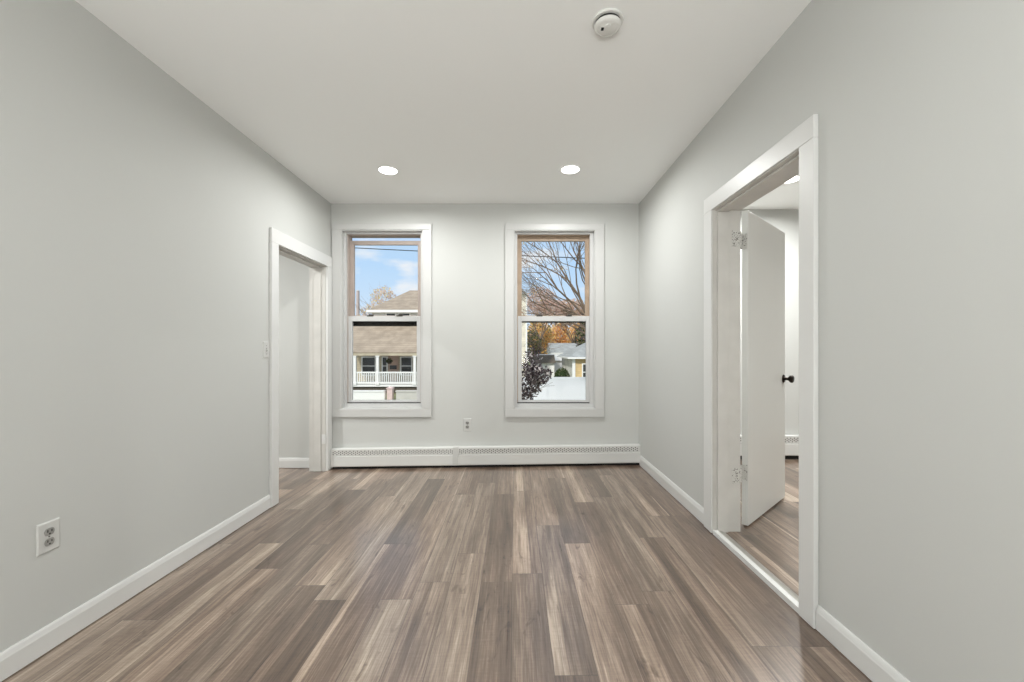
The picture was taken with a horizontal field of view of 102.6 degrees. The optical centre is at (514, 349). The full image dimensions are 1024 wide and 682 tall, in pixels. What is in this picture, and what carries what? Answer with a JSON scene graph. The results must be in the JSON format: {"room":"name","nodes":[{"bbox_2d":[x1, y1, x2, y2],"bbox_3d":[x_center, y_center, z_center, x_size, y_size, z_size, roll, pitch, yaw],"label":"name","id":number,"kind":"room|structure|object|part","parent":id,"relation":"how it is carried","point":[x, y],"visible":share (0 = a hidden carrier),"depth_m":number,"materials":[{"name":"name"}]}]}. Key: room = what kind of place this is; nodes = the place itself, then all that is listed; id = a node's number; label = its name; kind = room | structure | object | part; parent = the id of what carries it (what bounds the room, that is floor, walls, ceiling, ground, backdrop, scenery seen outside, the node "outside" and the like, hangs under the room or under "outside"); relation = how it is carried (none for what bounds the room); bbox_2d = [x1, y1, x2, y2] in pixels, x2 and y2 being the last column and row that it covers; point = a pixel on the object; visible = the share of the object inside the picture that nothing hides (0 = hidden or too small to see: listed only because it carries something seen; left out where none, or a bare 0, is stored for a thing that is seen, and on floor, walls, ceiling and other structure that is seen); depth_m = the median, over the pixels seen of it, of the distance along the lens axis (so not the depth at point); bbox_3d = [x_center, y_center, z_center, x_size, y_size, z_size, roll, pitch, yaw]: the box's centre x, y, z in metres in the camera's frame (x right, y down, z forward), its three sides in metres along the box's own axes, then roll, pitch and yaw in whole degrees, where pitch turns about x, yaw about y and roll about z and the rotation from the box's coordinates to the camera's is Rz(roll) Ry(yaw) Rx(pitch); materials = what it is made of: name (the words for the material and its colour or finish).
{"room":"empty living room","nodes":[
{"label":"empty living room","id":0,"kind":"room"},
{"bbox_2d":[0,0,330,651],"bbox_3d":[-1.887,-0.060,0.617,0.156,2.750,6.833,0,0,0],"label":"wall","id":1,"kind":"structure","parent":0,"point":[136,219],"depth_m":1.85,"materials":[{"name":"grey paint"}]},
{"bbox_2d":[36,517,59,556],"bbox_3d":[-1.804,0.724,1.587,0.009,0.117,0.078,0,0,0],"label":"wall outlet","id":2,"kind":"object","parent":1,"relation":"attached to","point":[47,533],"visible":1,"depth_m":1.58,"materials":[{"name":"grey plastic"}]},
{"bbox_2d":[44,527,54,535],"bbox_3d":[-1.803,0.705,1.587,0.004,0.028,0.034,0,0,0],"label":"receptacle","id":3,"kind":"object","parent":2,"relation":"attached to","point":[48,531],"depth_m":1.59,"materials":[{"name":"white plastic"}]},
{"bbox_2d":[44,537,54,545],"bbox_3d":[-1.803,0.744,1.587,0.004,0.028,0.034,0,0,0],"label":"receptacle","id":4,"kind":"object","parent":2,"relation":"attached to","point":[48,541],"depth_m":1.59,"materials":[{"name":"white plastic"}]},
{"bbox_2d":[0,494,270,681],"bbox_3d":[-1.802,1.113,0.106,0.014,0.096,5.813,0,0,0],"label":"baseboard","id":5,"kind":"structure","parent":1,"relation":"attached to","point":[14,658],"depth_m":1.83,"materials":[{"name":"white paint"}]},
{"bbox_2d":[263,342,268,357],"bbox_3d":[-1.800,0.002,2.976,0.019,0.118,0.072,0,0,0],"label":"light switch","id":6,"kind":"object","parent":1,"relation":"attached to","point":[265,344],"visible":1,"depth_m":2.97,"materials":[{"name":"grey plastic"}]},
{"bbox_2d":[269,227,331,506],"bbox_3d":[-1.885,0.129,3.510,0.195,2.068,0.991,0,0,0],"label":"door frame","id":7,"kind":"structure","parent":1,"relation":"attached to","point":[320,275],"depth_m":3.90,"materials":[{"name":"white paint"}]},
{"bbox_3d":[-1.798,0.183,3.061,0.021,1.957,0.091,0,0,0],"label":"casing","id":8,"kind":"part","parent":7,"relation":"part of","materials":[{"name":"white paint"}]},
{"bbox_3d":[-1.798,-0.848,3.510,0.021,0.105,0.991,0,0,0],"label":"head casing","id":9,"kind":"part","parent":7,"relation":"part of","materials":[{"name":"white paint"}]},
{"bbox_3d":[-1.798,0.183,3.963,0.021,1.957,0.086,0,0,0],"label":"casing","id":10,"kind":"part","parent":7,"relation":"part of","materials":[{"name":"white paint"}]},
{"bbox_2d":[279,255,308,457],"bbox_3d":[-3.382,-0.035,2.526,2.835,2.800,3.453,0,0,0],"label":"wall","id":11,"kind":"structure","parent":0,"point":[293,275],"depth_m":4.03,"materials":[{"name":"grey paint"}]},
{"bbox_2d":[2,459,871,681],"bbox_3d":[0.100,1.239,0.750,9.400,0.252,7.500,0,0,0],"label":"floor","id":12,"kind":"structure","parent":0,"point":[590,573],"depth_m":1.91,"materials":[{"name":"wood"}]},
{"bbox_2d":[75,0,810,208],"bbox_3d":[0.100,-1.560,0.800,9.800,0.250,7.600,0,0,0],"label":"ceiling","id":13,"kind":"structure","parent":0,"point":[471,101],"depth_m":2.17,"materials":[{"name":"white paint"}]},
{"bbox_2d":[377,165,398,174],"bbox_3d":[-1.015,-1.430,3.278,0.170,0.010,0.170,0,0,0],"label":"recessed light","id":14,"kind":"object","parent":13,"relation":"in","point":[385,169],"visible":1,"depth_m":3.26,"materials":[{"name":"white paint"}]},
{"bbox_2d":[560,164,580,173],"bbox_3d":[0.440,-1.430,3.262,0.170,0.010,0.170,0,0,0],"label":"recessed light","id":15,"kind":"object","parent":13,"relation":"in","point":[571,168],"visible":1,"depth_m":3.25,"materials":[{"name":"white paint"}]},
{"bbox_2d":[592,8,623,36],"bbox_3d":[0.404,-1.414,1.789,0.136,0.042,0.136,0,0,0],"label":"smoke detector","id":16,"kind":"object","parent":13,"relation":"attached to","point":[607,22],"visible":1,"depth_m":1.76,"materials":[{"name":"white plastic"}]},
{"bbox_2d":[786,175,798,182],"bbox_3d":[2.318,-1.430,3.450,0.170,0.010,0.170,0,0,0],"label":"recessed light","id":17,"kind":"object","parent":13,"relation":"in","point":[796,178],"visible":0.38,"depth_m":3.44,"materials":[{"name":"white paint"}]},
{"bbox_2d":[331,204,638,467],"bbox_3d":[-0.295,-0.035,4.143,3.340,2.800,0.220,0,0,0],"label":"wall","id":18,"kind":"structure","parent":0,"point":[468,240],"depth_m":4.03,"materials":[{"name":"grey paint"}]},
{"bbox_2d":[279,458,308,467],"bbox_3d":[-3.283,1.113,4.026,2.635,0.096,0.014,0,0,0],"label":"baseboard","id":19,"kind":"structure","parent":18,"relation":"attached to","point":[283,462],"depth_m":4.02,"materials":[{"name":"white paint"}]},
{"bbox_2d":[332,224,431,416],"bbox_3d":[-1.305,-0.285,4.120,0.976,1.897,0.216,0,0,0],"label":"window","id":20,"kind":"structure","parent":18,"relation":"in","point":[344,318],"depth_m":4.02,"materials":[{"name":"white paint"}]},
{"bbox_3d":[-1.749,-0.294,4.023,0.088,1.755,0.020,0,0,0],"label":"casing","id":21,"kind":"part","parent":20,"relation":"part of","materials":[{"name":"grey paint"}]},
{"bbox_3d":[-1.305,-1.203,4.023,0.976,0.062,0.020,0,0,0],"label":"head casing","id":22,"kind":"part","parent":20,"relation":"part of","materials":[{"name":"grey paint"}]},
{"bbox_3d":[-1.305,0.623,4.022,0.976,0.080,0.021,0,0,0],"label":"casing","id":23,"kind":"part","parent":20,"relation":"part of","materials":[{"name":"grey paint"}]},
{"bbox_3d":[-1.305,-0.294,4.146,0.800,1.755,0.103,0,0,0],"label":"frame","id":24,"kind":"part","parent":20,"relation":"part of","materials":[{"name":"white plastic"}]},
{"bbox_3d":[-1.305,0.099,4.112,0.744,0.865,0.030,0,0,0],"label":"sash","id":25,"kind":"part","parent":20,"relation":"part of","materials":[{"name":"grey plastic"}]},
{"bbox_3d":[-1.305,-0.671,4.160,0.744,0.857,0.030,0,0,0],"label":"sash","id":26,"kind":"part","parent":20,"relation":"part of","materials":[{"name":"clear glass"}]},
{"bbox_3d":[-0.861,-0.294,4.023,0.088,1.755,0.020,0,0,0],"label":"casing","id":27,"kind":"part","parent":20,"relation":"part of","materials":[{"name":"grey paint"}]},
{"bbox_2d":[464,419,470,430],"bbox_3d":[-0.468,0.741,4.028,0.074,0.122,0.009,0,0,0],"label":"wall outlet","id":28,"kind":"object","parent":18,"relation":"attached to","point":[467,422],"visible":1,"depth_m":4.03,"materials":[{"name":"grey plastic"}]},
{"bbox_2d":[331,444,640,468],"bbox_3d":[-0.284,1.045,3.998,3.000,0.240,0.069,0,0,0],"label":"baseboard heater","id":29,"kind":"object","parent":18,"relation":"attached to","point":[577,454],"visible":1,"depth_m":3.97,"materials":[{"name":"white metal"}]},
{"bbox_2d":[331,446,452,455],"bbox_3d":[-1.179,0.992,4.001,1.208,0.083,0.064,0,0,0],"label":"cover","id":30,"kind":"object","parent":29,"relation":"attached to","point":[430,450],"depth_m":3.97,"materials":[{"name":"white metal"}]},
{"bbox_3d":[-1.179,1.079,3.972,1.208,0.120,0.010,0,0,0],"label":"panel","id":31,"kind":"part","parent":29,"relation":"part of","materials":[{"name":"white metal"}]},
{"bbox_3d":[0.320,1.058,3.972,1.790,0.128,0.010,0,0,0],"label":"panel","id":32,"kind":"part","parent":29,"relation":"part of","materials":[{"name":"white metal"}]},
{"bbox_2d":[458,444,640,453],"bbox_3d":[0.320,0.971,4.001,1.790,0.090,0.064,0,0,0],"label":"cover","id":33,"kind":"object","parent":29,"relation":"attached to","point":[577,448],"depth_m":3.97,"materials":[{"name":"white metal"}]},
{"bbox_2d":[505,224,603,416],"bbox_3d":[0.389,-0.284,4.120,0.973,1.895,0.216,0,0,0],"label":"window","id":34,"kind":"structure","parent":18,"relation":"in","point":[592,235],"depth_m":4.01,"materials":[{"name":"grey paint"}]},
{"bbox_3d":[-0.054,-0.293,4.023,0.088,1.753,0.020,0,0,0],"label":"casing","id":35,"kind":"part","parent":34,"relation":"part of","materials":[{"name":"grey paint"}]},
{"bbox_3d":[0.389,-0.293,4.146,0.797,1.753,0.103,0,0,0],"label":"frame","id":36,"kind":"part","parent":34,"relation":"part of","materials":[{"name":"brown wood"}]},
{"bbox_3d":[0.389,-0.709,4.160,0.741,0.859,0.030,0,0,0],"label":"sash","id":37,"kind":"part","parent":34,"relation":"part of","materials":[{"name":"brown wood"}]},
{"bbox_3d":[0.389,0.099,4.112,0.741,0.865,0.030,0,0,0],"label":"sash","id":38,"kind":"part","parent":34,"relation":"part of","materials":[{"name":"grey plastic"}]},
{"bbox_3d":[0.389,-1.201,4.023,0.973,0.062,0.020,0,0,0],"label":"head casing","id":39,"kind":"part","parent":34,"relation":"part of","materials":[{"name":"grey paint"}]},
{"bbox_3d":[0.389,0.623,4.022,0.973,0.080,0.021,0,0,0],"label":"casing","id":40,"kind":"part","parent":34,"relation":"part of","materials":[{"name":"grey paint"}]},
{"bbox_3d":[0.831,-0.293,4.023,0.088,1.753,0.020,0,0,0],"label":"casing","id":41,"kind":"part","parent":34,"relation":"part of","materials":[{"name":"grey paint"}]},
{"bbox_2d":[740,209,798,433],"bbox_3d":[3.188,-0.035,2.300,3.625,2.800,4.200,0,0,0],"label":"wall","id":42,"kind":"structure","parent":0,"point":[785,220],"depth_m":4.20,"materials":[{"name":"grey paint"}]},
{"bbox_2d":[740,434,798,458],"bbox_3d":[3.300,0.991,4.167,2.202,0.244,0.067,0,0,0],"label":"baseboard heater","id":43,"kind":"object","parent":42,"relation":"attached to","point":[791,440],"visible":0.05,"depth_m":4.14,"materials":[{"name":"white metal"}]},
{"bbox_2d":[740,434,798,442],"bbox_3d":[3.300,0.909,4.168,2.200,0.078,0.064,0,0,0],"label":"hood","id":44,"kind":"object","parent":43,"relation":"attached to","point":[789,438],"depth_m":4.14,"materials":[{"name":"white metal"}]},
{"bbox_3d":[3.300,1.011,4.139,2.200,0.122,0.010,0,0,0],"label":"panel","id":45,"kind":"part","parent":43,"relation":"part of","materials":[{"name":"white metal"}]},
{"bbox_2d":[639,0,1023,681],"bbox_3d":[1.297,-0.085,0.617,0.156,2.700,6.833,0,0,0],"label":"wall","id":46,"kind":"structure","parent":0,"point":[918,104],"depth_m":1.30,"materials":[{"name":"grey paint"}]},
{"bbox_2d":[713,530,798,613],"bbox_3d":[1.241,1.113,2.119,0.072,0.030,0.761,0,0,0],"label":"threshold","id":47,"kind":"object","parent":46,"relation":"in","point":[792,599],"depth_m":2.04,"materials":[{"name":"white paint"}]},
{"bbox_2d":[704,114,817,628],"bbox_3d":[1.286,0.088,2.125,0.177,2.068,0.960,0,0,0],"label":"door frame","id":48,"kind":"structure","parent":46,"relation":"attached to","point":[795,154],"depth_m":2.33,"materials":[{"name":"white paint"}]},
{"bbox_3d":[1.208,0.135,2.555,0.021,1.975,0.099,0,0,0],"label":"casing","id":49,"kind":"part","parent":48,"relation":"part of","materials":[{"name":"white paint"}]},
{"bbox_3d":[1.208,-0.899,2.125,0.021,0.093,0.960,0,0,0],"label":"head casing","id":50,"kind":"part","parent":48,"relation":"part of","materials":[{"name":"white paint"}]},
{"bbox_3d":[1.208,0.135,1.689,0.021,1.975,0.088,0,0,0],"label":"casing","id":51,"kind":"part","parent":48,"relation":"part of","materials":[{"name":"white paint"}]},
{"bbox_2d":[732,210,793,525],"bbox_3d":[1.695,0.116,2.764,0.172,1.975,0.900,0,0,44],"label":"door","id":52,"kind":"structure","parent":46,"relation":"in","point":[761,473],"depth_m":2.74,"materials":[{"name":"white paint"}]},
{"bbox_3d":[1.727,0.116,2.829,0.760,1.975,0.036,0,0,-42],"label":"panel","id":53,"kind":"part","parent":52,"relation":"part of","materials":[{"name":"white paint"}]},
{"bbox_3d":[2.011,0.216,3.014,0.062,0.062,0.068,0,0,-42],"label":"knob","id":54,"kind":"part","parent":52,"relation":"part of","materials":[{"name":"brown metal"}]},
{"bbox_2d":[640,456,909,681],"bbox_3d":[1.212,1.072,0.582,0.014,0.096,6.764,0,0,0],"label":"baseboard","id":55,"kind":"structure","parent":46,"relation":"attached to","point":[861,655],"depth_m":1.52,"materials":[{"name":"white paint"}]},
{"label":"outside","id":56,"kind":"structure","parent":0,"visible":0},
{"bbox_3d":[0.000,3.215,112.250,240.000,0.300,215.500,0,0,0],"label":"ground","id":57,"kind":"structure","parent":56,"visible":0},
{"bbox_2d":[356,290,359,314],"bbox_3d":[-17.050,-1.695,44.500,0.420,9.520,0.420,0,0,0],"label":"utility pole","id":58,"kind":"object","parent":57,"relation":"on","point":[357,291],"visible":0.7,"depth_m":44.37,"materials":[{"name":"wood"}]},
{"bbox_2d":[355,284,396,314],"bbox_3d":[-13.776,-2.157,42.657,11.774,10.445,7.408,0,0,-40],"label":"autumn tree","id":59,"kind":"object","parent":57,"relation":"on","point":[377,292],"visible":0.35,"depth_m":41.72,"materials":[{"name":"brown plant"}]},
{"bbox_2d":[353,390,416,399],"bbox_3d":[-7.775,2.785,25.125,6.550,0.560,0.330,0,0,0],"label":"wall","id":60,"kind":"structure","parent":57,"relation":"on","point":[357,394],"depth_m":25.00,"materials":[{"name":"white concrete"}]},
{"bbox_2d":[353,290,417,392],"bbox_3d":[-8.250,-1.485,34.200,9.300,9.100,11.600,0,0,0],"label":"house","id":61,"kind":"structure","parent":57,"relation":"on","point":[372,345],"depth_m":30.36,"materials":[{"name":"beige"}]},
{"bbox_3d":[-11.140,1.415,28.555,0.260,2.060,0.250,0,0,0],"label":"porch post","id":62,"kind":"part","parent":61,"relation":"part of","materials":[{"name":"white wood"}]},
{"bbox_3d":[-10.350,1.965,28.555,1.410,0.840,0.090,0,0,0],"label":"porch railing","id":63,"kind":"part","parent":61,"relation":"part of","materials":[{"name":"white wood"}]},
{"bbox_3d":[-11.225,1.265,31.488,0.950,1.300,0.025,0,0,0],"label":"pane","id":64,"kind":"part","parent":61,"relation":"part of","materials":[{"name":"grey glass"}]},
{"bbox_3d":[-9.560,1.415,28.555,0.260,2.060,0.250,0,0,0],"label":"porch post","id":65,"kind":"part","parent":61,"relation":"part of","materials":[{"name":"white wood"}]},
{"bbox_3d":[-10.000,1.265,31.488,0.300,1.300,0.025,0,0,0],"label":"pane","id":66,"kind":"part","parent":61,"relation":"part of","materials":[{"name":"grey glass"}]},
{"bbox_2d":[386,358,392,363],"bbox_3d":[-8.972,0.450,29.207,0.512,1.170,0.532,0,0,0],"label":"hanging basket","id":67,"kind":"object","parent":61,"relation":"hanging from","point":[388,360],"visible":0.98,"depth_m":29.13,"materials":[{"name":"green plant"}]},
{"bbox_3d":[-9.335,1.445,31.470,0.770,2.000,0.060,0,0,0],"label":"door","id":68,"kind":"part","parent":61,"relation":"part of","materials":[{"name":"beige"}]},
{"bbox_3d":[-8.270,1.965,28.555,2.410,0.840,0.090,0,0,0],"label":"porch railing","id":69,"kind":"part","parent":61,"relation":"part of","materials":[{"name":"white wood"}]},
{"bbox_3d":[-8.335,1.265,31.488,0.770,1.300,0.025,0,0,0],"label":"pane","id":70,"kind":"part","parent":61,"relation":"part of","materials":[{"name":"grey glass"}]},
{"bbox_3d":[-6.980,1.415,28.555,0.260,2.060,0.250,0,0,0],"label":"porch post","id":71,"kind":"part","parent":61,"relation":"part of","materials":[{"name":"white wood"}]},
{"bbox_2d":[386,386,394,399],"bbox_3d":[-7.620,2.655,25.060,0.400,0.820,0.400,0,0,0],"label":"gate pier","id":72,"kind":"structure","parent":57,"relation":"on","point":[390,390],"depth_m":24.90,"materials":[{"name":"brick"}]},
{"bbox_2d":[522,289,526,376],"bbox_3d":[-1.125,-1.635,36.975,4.250,9.400,8.450,0,0,0],"label":"house","id":73,"kind":"structure","parent":57,"relation":"on","point":[524,326],"depth_m":33.00,"materials":[{"name":"beige"}]},
{"bbox_2d":[522,347,553,399],"bbox_3d":[0.087,1.491,14.884,2.651,3.148,2.491,0,0,0],"label":"tree","id":74,"kind":"object","parent":57,"relation":"on","point":[533,377],"visible":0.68,"depth_m":14.83,"materials":[{"name":"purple plant"}]},
{"bbox_2d":[527,323,552,353],"bbox_3d":[4.012,-0.931,66.045,4.880,7.991,6.698,0,0,10],"label":"autumn tree","id":75,"kind":"object","parent":57,"relation":"on","point":[548,333],"visible":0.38,"depth_m":65.09,"materials":[{"name":"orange plant"}]},
{"bbox_2d":[527,328,559,360],"bbox_3d":[2.812,0.212,47.916,5.491,5.706,5.012,0,0,17],"label":"tree","id":76,"kind":"object","parent":57,"relation":"on","point":[534,343],"visible":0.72,"depth_m":48.03,"materials":[{"name":"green plant"}]},
{"bbox_3d":[2.120,-0.343,48.473,2.282,4.072,2.131,0,0,0],"label":"crown","id":77,"kind":"part","parent":76,"relation":"part of","materials":[{"name":"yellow plant"}]},
{"bbox_2d":[533,355,555,376],"bbox_3d":[2.675,1.785,38.200,1.950,2.560,2.900,0,0,0],"label":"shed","id":78,"kind":"object","parent":57,"relation":"on","point":[549,360],"visible":0.52,"depth_m":37.03,"materials":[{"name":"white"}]},
{"bbox_2d":[527,287,569,353],"bbox_3d":[2.886,-3.028,58.003,9.294,12.186,7.353,0,0,-39],"label":"autumn tree","id":79,"kind":"object","parent":57,"relation":"on","point":[552,308],"visible":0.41,"depth_m":57.82,"materials":[{"name":"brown plant"}]},
{"bbox_3d":[4.599,-6.438,58.483,7.026,5.365,3.751,0,0,0],"label":"crown","id":80,"kind":"part","parent":79,"relation":"part of","materials":[{"name":"beige plant"}]},
{"bbox_2d":[537,354,561,375],"bbox_3d":[4.050,1.785,43.200,3.500,2.560,4.600,0,0,0],"label":"garage","id":81,"kind":"structure","parent":57,"relation":"on","point":[558,360],"depth_m":41.12,"materials":[{"name":"white"}]},
{"bbox_3d":[4.050,2.190,41.160,2.300,1.750,0.080,0,0,0],"label":"door","id":82,"kind":"part","parent":81,"relation":"part of","materials":[{"name":"white plastic"}]},
{"bbox_2d":[522,242,585,345],"bbox_3d":[2.355,-2.586,15.916,9.898,11.312,9.151,0,0,19],"label":"bare tree","id":83,"kind":"object","parent":57,"relation":"on","point":[578,256],"visible":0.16,"depth_m":15.99,"materials":[{"name":"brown plant"}]},
{"bbox_2d":[523,377,585,399],"bbox_3d":[2.200,2.130,19.000,8.140,1.871,0.140,0,0,0],"label":"vinyl fence","id":84,"kind":"object","parent":57,"relation":"on","point":[564,388],"visible":0.13,"depth_m":18.97,"materials":[{"name":"white plastic"}]},
{"bbox_3d":[1.000,2.155,19.000,0.780,1.761,0.070,0,0,0],"label":"panel","id":85,"kind":"part","parent":84,"relation":"part of","materials":[{"name":"white plastic"}]},
{"bbox_3d":[1.450,2.130,19.000,0.140,1.871,0.140,0,0,0],"label":"post","id":86,"kind":"part","parent":84,"relation":"part of","materials":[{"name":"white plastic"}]},
{"bbox_3d":[2.650,2.155,19.000,2.280,1.761,0.070,0,0,0],"label":"panel","id":87,"kind":"part","parent":84,"relation":"part of","materials":[{"name":"white plastic"}]},
{"bbox_2d":[550,323,570,342],"bbox_3d":[8.034,-0.978,73.049,6.905,8.086,6.503,0,0,-14],"label":"autumn tree","id":88,"kind":"object","parent":57,"relation":"on","point":[556,333],"visible":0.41,"depth_m":71.92,"materials":[{"name":"orange plant"}]},
{"bbox_2d":[546,343,577,353],"bbox_3d":[7.075,1.115,52.970,5.650,3.900,6.860,0,0,0],"label":"house","id":89,"kind":"structure","parent":57,"relation":"on","point":[564,347],"depth_m":51.41,"materials":[{"name":"white"}]},
{"bbox_2d":[554,367,569,376],"bbox_3d":[2.748,2.028,24.000,1.112,2.074,1.120,0,0,0],"label":"round bush","id":90,"kind":"object","parent":57,"relation":"on","point":[562,372],"visible":0.27,"depth_m":23.72,"materials":[{"name":"green plant"}]},
{"bbox_2d":[550,298,584,342],"bbox_3d":[8.359,-2.230,59.552,7.942,10.591,6.314,0,0,13],"label":"autumn tree","id":91,"kind":"object","parent":57,"relation":"on","point":[576,301],"visible":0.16,"depth_m":59.09,"materials":[{"name":"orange plant"}]},
{"bbox_3d":[7.813,-5.369,59.454,7.017,4.313,3.774,0,0,0],"label":"crown","id":92,"kind":"part","parent":91,"relation":"part of","materials":[{"name":"beige plant"}]},
{"bbox_2d":[557,343,585,376],"bbox_3d":[7.730,0.965,35.680,7.340,4.200,8.240,0,0,0],"label":"house","id":93,"kind":"structure","parent":57,"relation":"on","point":[573,360],"depth_m":32.16,"materials":[{"name":"yellow"}]},
{"bbox_3d":[5.525,1.765,31.988,0.450,1.200,0.025,0,0,0],"label":"pane","id":94,"kind":"part","parent":93,"relation":"part of","materials":[{"name":"grey glass"}]},
{"bbox_2d":[561,323,584,342],"bbox_3d":[11.230,-0.977,70.152,5.539,8.083,7.304,0,0,34],"label":"autumn tree","id":95,"kind":"object","parent":57,"relation":"on","point":[570,328],"visible":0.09,"depth_m":69.43,"materials":[{"name":"orange plant"}]},
{"bbox_2d":[575,323,585,346],"bbox_3d":[8.619,-0.406,47.593,3.394,6.943,3.316,0,0,-36],"label":"tree","id":96,"kind":"object","parent":57,"relation":"on","point":[581,341],"visible":0.13,"depth_m":47.17,"materials":[{"name":"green plant"}]},
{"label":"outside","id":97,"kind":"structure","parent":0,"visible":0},
{"bbox_2d":[355,247,584,258],"bbox_3d":[-5.001,-5.020,19.798,42.233,3.072,0.040,0,0,6],"label":"power line","id":98,"kind":"object","parent":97,"point":[355,247],"visible":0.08,"depth_m":19.79,"materials":[{"name":"grey"}]}
]}

